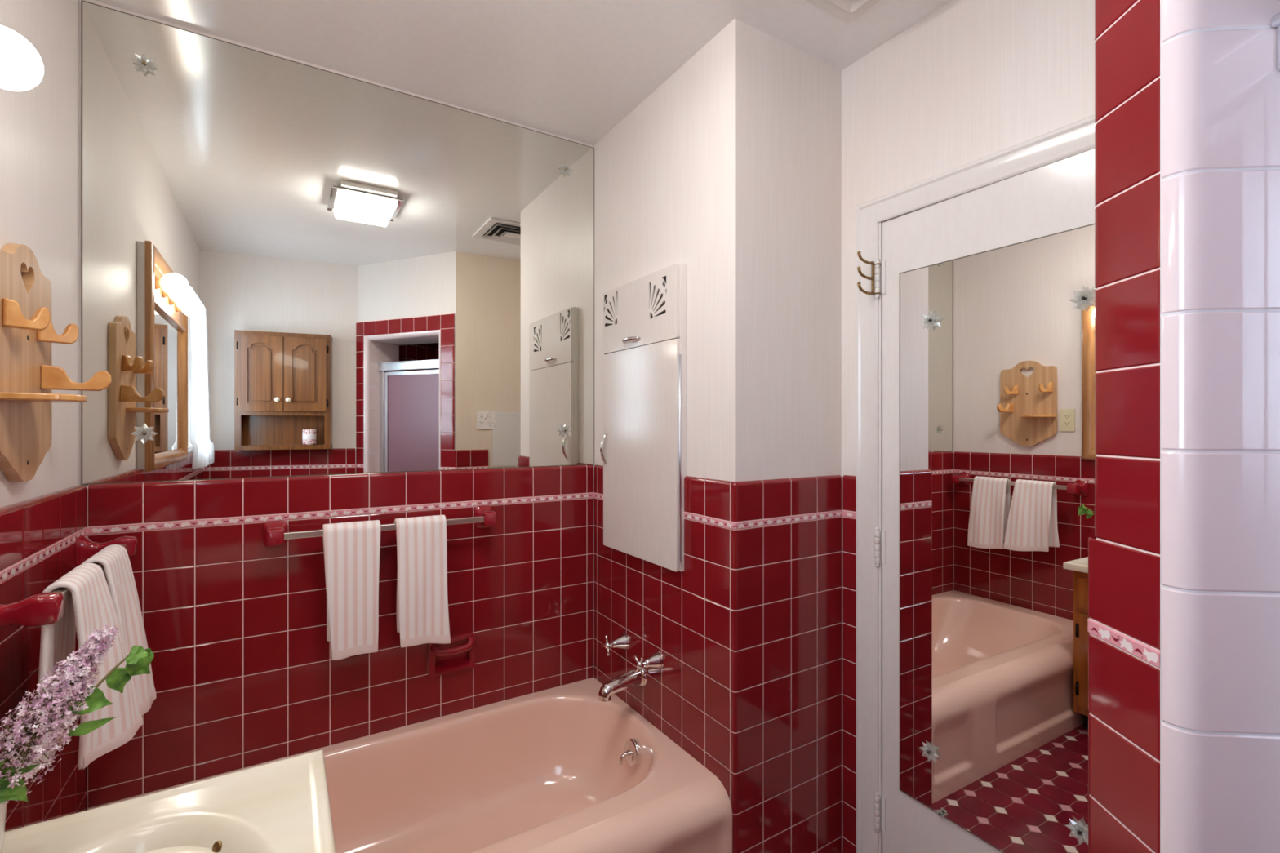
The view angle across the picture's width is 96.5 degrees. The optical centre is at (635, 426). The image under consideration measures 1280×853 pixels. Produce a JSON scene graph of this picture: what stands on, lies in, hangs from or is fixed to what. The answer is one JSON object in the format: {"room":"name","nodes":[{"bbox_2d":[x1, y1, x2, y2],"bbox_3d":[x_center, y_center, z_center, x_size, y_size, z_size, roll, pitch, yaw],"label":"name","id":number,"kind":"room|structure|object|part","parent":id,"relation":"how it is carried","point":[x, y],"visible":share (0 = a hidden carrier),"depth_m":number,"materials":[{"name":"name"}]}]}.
{"room":"bathroom","nodes":[
{"label":"bathroom","id":0,"kind":"room"},
{"bbox_2d":[0,0,87,831],"bbox_3d":[-0.853,0.111,0.408,0.141,2.526,2.830,0,0,-32],"label":"wall","id":1,"kind":"structure","parent":0,"point":[42,517],"depth_m":1.30,"materials":[{"name":"paint"}]},
{"bbox_2d":[0,25,44,91],"bbox_3d":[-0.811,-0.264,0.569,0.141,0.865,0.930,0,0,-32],"label":"wall lamp","id":2,"kind":"object","parent":1,"relation":"attached to","point":[21,66],"visible":1,"depth_m":0.87,"materials":[{"name":"white glass"}]},
{"bbox_2d":[0,243,111,481],"bbox_3d":[-1.201,-0.128,1.191,0.130,0.480,0.288,0,0,-32],"label":"hook rack","id":3,"kind":"object","parent":1,"relation":"attached to","point":[28,377],"visible":1,"depth_m":1.14,"materials":[{"name":"brown wood"}]},
{"bbox_2d":[0,391,86,402],"bbox_3d":[-1.164,-0.057,1.139,0.102,0.013,0.160,0,0,-32],"label":"shelf","id":4,"kind":"object","parent":3,"relation":"attached to","point":[5,397],"depth_m":1.09,"materials":[{"name":"brown wood"}]},
{"bbox_2d":[0,534,137,626],"bbox_3d":[-1.216,0.320,1.234,0.110,0.080,0.671,0,0,-32],"label":"towel bar","id":5,"kind":"object","parent":1,"relation":"attached to","point":[42,609],"visible":0.74,"depth_m":0.98,"materials":[{"name":"red ceramic"}]},
{"bbox_2d":[30,563,142,773],"bbox_3d":[-1.107,0.481,1.163,0.128,0.381,0.225,0,0,-32],"label":"towel","id":6,"kind":"object","parent":5,"relation":"hanging from","point":[91,606],"visible":0.62,"depth_m":1.16,"materials":[{"name":"white fabric"}]},
{"bbox_3d":[-1.188,0.316,1.253,0.020,0.020,0.590,0,0,-32],"label":"rail","id":7,"kind":"part","parent":5,"relation":"part of","materials":[{"name":"silver metal"}]},
{"bbox_2d":[72,544,155,716],"bbox_3d":[-1.222,0.492,1.346,0.120,0.402,0.190,0,0,-32],"label":"towel","id":8,"kind":"object","parent":5,"relation":"hanging from","point":[118,573],"visible":0.47,"depth_m":1.36,"materials":[{"name":"white fabric"}]},
{"bbox_2d":[79,0,594,808],"bbox_3d":[-0.812,0.111,2.005,1.689,2.526,0.142,0,0,-32],"label":"wall","id":9,"kind":"structure","parent":0,"point":[245,673],"depth_m":1.78,"materials":[{"name":"tile"}]},
{"bbox_2d":[81,0,594,484],"bbox_3d":[-0.822,-0.493,1.930,1.544,1.296,0.019,0,0,-32],"label":"wall mirror","id":10,"kind":"object","parent":9,"relation":"attached to","point":[290,268],"visible":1,"depth_m":1.81,"materials":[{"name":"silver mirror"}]},
{"bbox_2d":[262,505,496,547],"bbox_3d":[-0.803,0.328,1.877,0.704,0.080,0.088,0,0,-32],"label":"towel bar","id":11,"kind":"object","parent":9,"relation":"attached to","point":[276,534],"visible":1,"depth_m":1.75,"materials":[{"name":"red ceramic"}]},
{"bbox_2d":[322,520,380,660],"bbox_3d":[-0.887,0.507,1.790,0.161,0.413,0.071,0,0,-32],"label":"towel","id":12,"kind":"object","parent":11,"relation":"hanging from","point":[351,550],"visible":1,"depth_m":1.77,"materials":[{"name":"white fabric"}]},
{"bbox_3d":[-0.789,0.326,1.855,0.614,0.019,0.019,0,0,-32],"label":"rail","id":13,"kind":"part","parent":11,"relation":"part of","materials":[{"name":"silver metal"}]},
{"bbox_2d":[394,515,450,648],"bbox_3d":[-0.708,0.513,1.900,0.169,0.426,0.071,0,0,-32],"label":"towel","id":14,"kind":"object","parent":11,"relation":"hanging from","point":[422,598],"visible":1,"depth_m":1.88,"materials":[{"name":"white fabric"}]},
{"bbox_2d":[427,632,475,677],"bbox_3d":[-0.641,0.804,2.007,0.160,0.124,0.076,0,0,-32],"label":"soap dish","id":15,"kind":"object","parent":9,"relation":"attached to","point":[459,655],"visible":0.92,"depth_m":2.02,"materials":[{"name":"red ceramic"}]},
{"bbox_2d":[93,0,951,145],"bbox_3d":[0.344,-1.182,0.947,2.820,0.060,3.250,0,0,-32],"label":"ceiling","id":16,"kind":"structure","parent":0,"point":[574,69],"depth_m":1.69,"materials":[{"name":"paint"}]},
{"bbox_2d":[806,0,879,22],"bbox_3d":[0.531,-1.138,1.367,0.390,0.028,0.360,0,0,-32],"label":"ceiling vent","id":17,"kind":"object","parent":16,"relation":"in","point":[846,11],"visible":1,"depth_m":1.55,"materials":[{"name":"white paint"}]},
{"bbox_2d":[593,17,842,852],"bbox_3d":[0.240,0.111,2.090,0.455,2.526,0.882,0,0,-32],"label":"wall","id":18,"kind":"structure","parent":0,"point":[708,173],"depth_m":1.73,"materials":[{"name":"paint"}]},
{"bbox_2d":[598,632,664,702],"bbox_3d":[-0.047,0.835,1.966,0.174,0.170,0.284,0,0,-32],"label":"tub faucet","id":19,"kind":"object","parent":18,"relation":"attached to","point":[637,676],"visible":1,"depth_m":1.95,"materials":[{"name":"silver metal"}]},
{"bbox_3d":[-0.095,0.789,2.063,0.033,0.069,0.069,0,0,-32],"label":"cross handle","id":20,"kind":"part","parent":19,"relation":"part of","materials":[{"name":"silver metal"}]},
{"bbox_3d":[-0.056,0.789,2.087,0.062,0.060,0.060,0,0,-32],"label":"valve trim","id":21,"kind":"part","parent":19,"relation":"part of","materials":[{"name":"silver metal"}]},
{"bbox_3d":[-0.048,0.880,1.968,0.174,0.081,0.074,0,0,-32],"label":"spout","id":22,"kind":"part","parent":19,"relation":"part of","materials":[{"name":"silver metal"}]},
{"bbox_3d":[0.019,0.782,1.878,0.033,0.064,0.064,0,0,-32],"label":"cross handle","id":23,"kind":"part","parent":19,"relation":"part of","materials":[{"name":"silver metal"}]},
{"bbox_3d":[0.058,0.782,1.901,0.062,0.060,0.060,0,0,-32],"label":"valve trim","id":24,"kind":"part","parent":19,"relation":"part of","materials":[{"name":"silver metal"}]},
{"bbox_2d":[600,262,686,571],"bbox_3d":[0.008,-0.029,1.991,0.066,0.968,0.487,0,0,-32],"label":"upper cabinet","id":25,"kind":"object","parent":18,"relation":"attached to","point":[643,445],"visible":1,"depth_m":1.93,"materials":[{"name":"paint"}]},
{"bbox_3d":[-0.118,0.084,2.165,0.032,0.120,0.015,0,0,-32],"label":"cabinet handle","id":26,"kind":"part","parent":25,"relation":"part of","materials":[{"name":"silver metal"}]},
{"bbox_3d":[-0.023,-0.306,2.011,0.030,0.015,0.116,0,0,-32],"label":"cabinet handle","id":27,"kind":"part","parent":25,"relation":"part of","materials":[{"name":"silver metal"}]},
{"bbox_3d":[0.009,0.090,1.995,0.013,0.730,0.482,0,0,-32],"label":"cabinet door","id":28,"kind":"part","parent":25,"relation":"part of","materials":[{"name":"paint"}]},
{"bbox_3d":[0.009,-0.395,1.995,0.013,0.232,0.482,0,0,-32],"label":"cabinet door","id":29,"kind":"part","parent":25,"relation":"part of","materials":[{"name":"paint"}]},
{"bbox_2d":[808,54,841,476],"bbox_3d":[0.575,0.111,1.970,0.274,2.526,0.300,0,0,-32],"label":"wall","id":30,"kind":"structure","parent":0,"point":[824,79],"depth_m":1.81,"materials":[{"name":"paint"}]},
{"bbox_2d":[841,0,1096,852],"bbox_3d":[0.949,0.111,1.498,0.132,2.526,0.915,0,0,-32],"label":"wall","id":31,"kind":"structure","parent":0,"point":[970,81],"depth_m":1.60,"materials":[{"name":"paint"}]},
{"bbox_2d":[856,114,1096,852],"bbox_3d":[0.948,0.343,1.472,0.121,2.062,0.806,0,0,-32],"label":"door frame","id":32,"kind":"structure","parent":31,"relation":"attached to","point":[1077,137],"depth_m":1.74,"materials":[{"name":"white paint"}]},
{"bbox_2d":[874,148,1096,852],"bbox_3d":[0.924,0.373,1.456,0.054,1.982,0.683,0,0,-32],"label":"door","id":33,"kind":"structure","parent":31,"relation":"in","point":[1057,197],"depth_m":1.62,"materials":[{"name":"white paint"}]},
{"bbox_2d":[857,251,880,295],"bbox_3d":[0.702,-0.459,1.715,0.087,0.126,0.020,0,0,-26],"label":"hook","id":34,"kind":"object","parent":33,"relation":"attached to","point":[872,263],"visible":1,"depth_m":1.72,"materials":[{"name":"gold metal"}]},
{"bbox_3d":[0.729,-0.448,1.728,0.028,0.101,0.020,0,0,-32],"label":"plate","id":35,"kind":"part","parent":34,"relation":"part of","materials":[{"name":"gold metal"}]},
{"bbox_2d":[899,223,1096,852],"bbox_3d":[0.908,0.309,1.436,0.019,1.517,0.546,0,0,-31],"label":"mirror","id":36,"kind":"object","parent":33,"relation":"attached to","point":[997,372],"visible":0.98,"depth_m":1.44,"materials":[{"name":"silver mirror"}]},
{"bbox_2d":[1087,0,1279,852],"bbox_3d":[0.751,0.111,0.354,0.301,2.526,0.889,0,0,4],"label":"wall","id":37,"kind":"structure","parent":0,"point":[1184,622],"depth_m":0.66,"materials":[{"name":"tile"}]},
{"bbox_2d":[1271,12,1279,70],"bbox_3d":[0.725,0.456,0.332,0.062,1.836,0.627,0,0,4],"label":"shower door","id":38,"kind":"structure","parent":37,"relation":"attached to","point":[1275,20],"depth_m":0.64,"materials":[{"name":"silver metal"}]},
{"bbox_3d":[0.353,1.404,0.952,2.800,0.060,3.250,0,0,-32],"label":"floor","id":39,"kind":"structure","parent":0,"visible":0},
{"bbox_2d":[86,677,732,852],"bbox_3d":[-0.593,1.196,1.563,1.516,0.357,0.840,0,0,-32],"label":"bathtub","id":40,"kind":"object","parent":39,"relation":"on","point":[562,769],"visible":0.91,"depth_m":1.89,"materials":[{"name":"pink ceramic"}]},
{"bbox_3d":[-0.035,1.113,1.923,0.042,0.038,0.016,0,0,-32],"label":"trip lever","id":41,"kind":"part","parent":40,"relation":"part of","materials":[{"name":"silver metal"}]},
{"bbox_3d":[0.001,1.107,1.945,0.057,0.088,0.082,0,0,-32],"label":"overflow plate","id":42,"kind":"part","parent":40,"relation":"part of","materials":[{"name":"silver metal"}]},
{"bbox_3d":[-0.610,1.010,0.645,0.521,0.728,0.699,0,0,-32],"label":"vanity cabinet","id":43,"kind":"object","parent":39,"relation":"on","visible":0},
{"bbox_2d":[2,749,336,852],"bbox_3d":[-0.617,0.684,0.643,0.508,0.142,0.746,0,0,-32],"label":"countertop","id":44,"kind":"structure","parent":43,"relation":"on","point":[282,806],"depth_m":0.90,"materials":[{"name":"beige ceramic"}]},
{"bbox_2d":[0,800,7,852],"bbox_3d":[-0.907,0.558,0.762,0.095,0.110,0.095,0,0,-32],"label":"vase","id":45,"kind":"object","parent":44,"relation":"on","point":[2,807],"visible":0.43,"depth_m":0.78,"materials":[{"name":"white ceramic"}]},
{"bbox_2d":[0,759,16,804],"bbox_3d":[-0.911,0.487,0.743,0.168,0.175,0.097,0,0,23],"label":"sprig","id":46,"kind":"object","parent":45,"relation":"in","point":[3,797],"visible":1,"depth_m":0.75,"materials":[{"name":"green plant"}]},
{"bbox_2d":[0,625,119,804],"bbox_3d":[-0.832,0.433,0.793,0.176,0.284,0.105,0,0,-32],"label":"sprig","id":47,"kind":"object","parent":45,"relation":"in","point":[65,687],"visible":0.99,"depth_m":0.80,"materials":[{"name":"purple plant"}]},
{"bbox_2d":[22,645,154,752],"bbox_3d":[-0.873,0.475,0.882,0.032,0.200,0.246,0,0,15],"label":"sprig","id":48,"kind":"object","parent":45,"relation":"in","point":[138,661],"visible":0.56,"depth_m":0.97,"materials":[{"name":"green plant"}]}
]}

